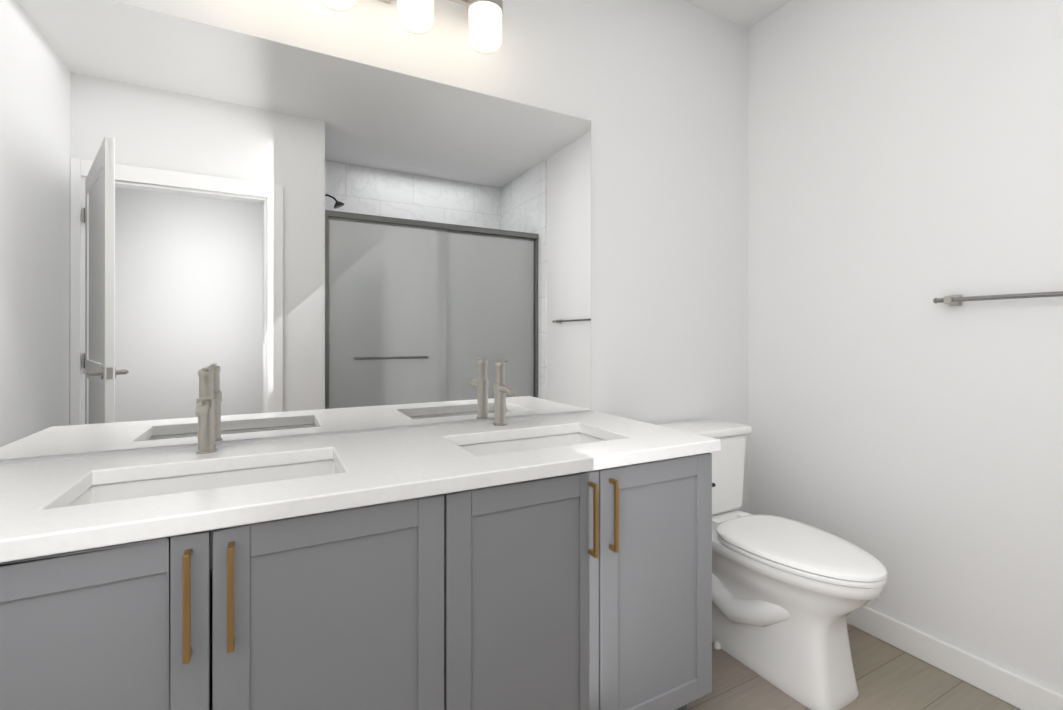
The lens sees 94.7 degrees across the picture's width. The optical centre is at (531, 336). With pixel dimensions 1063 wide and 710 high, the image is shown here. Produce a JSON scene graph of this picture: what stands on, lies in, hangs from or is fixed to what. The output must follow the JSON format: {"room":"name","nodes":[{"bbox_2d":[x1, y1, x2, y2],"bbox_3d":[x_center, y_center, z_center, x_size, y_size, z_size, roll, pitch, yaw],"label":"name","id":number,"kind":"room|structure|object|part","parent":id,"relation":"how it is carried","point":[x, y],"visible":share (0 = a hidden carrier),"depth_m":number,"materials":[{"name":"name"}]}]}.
{"room":"bathroom","nodes":[
{"label":"bathroom","id":0,"kind":"room"},
{"bbox_2d":[0,0,747,512],"bbox_3d":[-0.339,-0.190,1.841,3.500,2.860,0.108,0,0,-28],"label":"wall","id":1,"kind":"structure","parent":0,"point":[284,238],"depth_m":1.65,"materials":[{"name":"white paint"}]},
{"bbox_2d":[318,0,355,11],"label":"sconce","id":2,"kind":"object","parent":1,"relation":"attached to","point":[336,5],"depth_m":1.53,"materials":[{"name":"white glass"}]},
{"bbox_2d":[397,0,433,33],"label":"sconce","id":3,"kind":"object","parent":1,"relation":"attached to","point":[414,16],"depth_m":1.60,"materials":[{"name":"white glass"}]},
{"bbox_2d":[449,0,502,53],"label":"sconce","id":4,"kind":"object","parent":1,"relation":"attached to","point":[485,26],"depth_m":1.71,"materials":[{"name":"white glass"}]},
{"bbox_2d":[683,0,791,28],"bbox_3d":[0.386,-1.672,0.053,3.900,0.100,3.950,0,0,-28],"label":"ceiling","id":5,"kind":"structure","parent":0,"point":[747,14],"depth_m":2.42,"materials":[{"name":"white paint"}]},
{"bbox_2d":[685,623,1020,709],"bbox_3d":[0.386,1.288,0.049,3.900,0.100,3.950,0,0,-28],"label":"floor","id":6,"kind":"structure","parent":0,"point":[888,676],"depth_m":1.73,"materials":[{"name":"brown wood"}]},
{"bbox_2d":[0,448,720,709],"bbox_3d":[-0.416,0.800,1.366,1.929,0.879,0.668,0,0,-28],"label":"bathroom vanity","id":7,"kind":"object","parent":6,"relation":"on","point":[546,562],"depth_m":1.10,"materials":[{"name":"grey paint"}]},
{"bbox_2d":[0,412,720,551],"bbox_3d":[-0.418,0.343,1.374,1.956,0.036,0.652,0,0,-28],"label":"countertop","id":8,"kind":"structure","parent":7,"relation":"on","point":[35,510],"depth_m":1.21,"materials":[{"name":"white stone"}]},
{"bbox_2d":[68,456,335,503],"bbox_3d":[-0.752,0.434,1.178,0.579,0.170,0.339,0,0,-28],"label":"sink","id":9,"kind":"object","parent":8,"relation":"in","point":[147,482],"depth_m":1.29,"materials":[{"name":"white ceramic"}]},
{"bbox_2d":[192,367,219,455],"bbox_3d":[-0.894,0.206,1.339,0.050,0.237,0.138,0,0,-28],"label":"faucet","id":10,"kind":"object","parent":8,"relation":"on","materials":[{"name":"silver metal"}]},
{"bbox_2d":[488,360,516,423],"bbox_3d":[-0.095,0.206,1.764,0.050,0.237,0.138,0,0,-28],"label":"faucet","id":11,"kind":"object","parent":8,"relation":"on","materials":[{"name":"silver metal"}]},
{"bbox_2d":[456,428,611,451],"bbox_3d":[0.017,0.435,1.586,0.569,0.170,0.339,0,0,-28],"label":"sink","id":12,"kind":"object","parent":8,"relation":"in","point":[570,435],"depth_m":1.74,"materials":[{"name":"white ceramic"}]},
{"bbox_2d":[659,419,887,709],"bbox_3d":[0.893,0.822,1.919,0.458,0.838,0.876,0,0,-28],"label":"toilet","id":13,"kind":"object","parent":6,"relation":"on","point":[789,596],"visible":0.77,"depth_m":1.72,"materials":[{"name":"white ceramic"}]},
{"bbox_3d":[0.742,0.421,2.203,0.458,0.037,0.234,0,0,-28],"label":"tank lid","id":14,"kind":"part","parent":13,"relation":"part of","materials":[{"name":"white ceramic"}]},
{"bbox_3d":[0.740,0.615,2.207,0.432,0.348,0.212,0,0,-28],"label":"tank","id":15,"kind":"part","parent":13,"relation":"part of","materials":[{"name":"white ceramic"}]},
{"bbox_3d":[0.964,0.765,1.794,0.402,0.044,0.589,0,0,-28],"label":"seat","id":16,"kind":"part","parent":13,"relation":"part of","materials":[{"name":"white plastic"}]},
{"bbox_2d":[748,0,1062,694],"bbox_3d":[1.946,-0.190,1.163,0.100,2.860,3.250,0,0,-28],"label":"wall","id":17,"kind":"structure","parent":0,"point":[905,163],"depth_m":1.89,"materials":[{"name":"white paint"}]},
{"bbox_2d":[847,606,1062,709],"bbox_3d":[1.640,1.188,1.613,0.016,0.105,2.131,0,0,-28],"label":"baseboard","id":18,"kind":"structure","parent":17,"relation":"attached to","point":[1014,689],"depth_m":1.77,"materials":[{"name":"white paint"}]},
{"bbox_2d":[933,291,1062,305],"bbox_3d":[1.763,-0.132,1.329,0.065,0.040,1.107,0,0,-28],"label":"towel rail","id":19,"kind":"object","parent":17,"relation":"attached to","point":[954,300],"visible":1,"depth_m":1.66,"materials":[{"name":"silver metal"}]}
]}

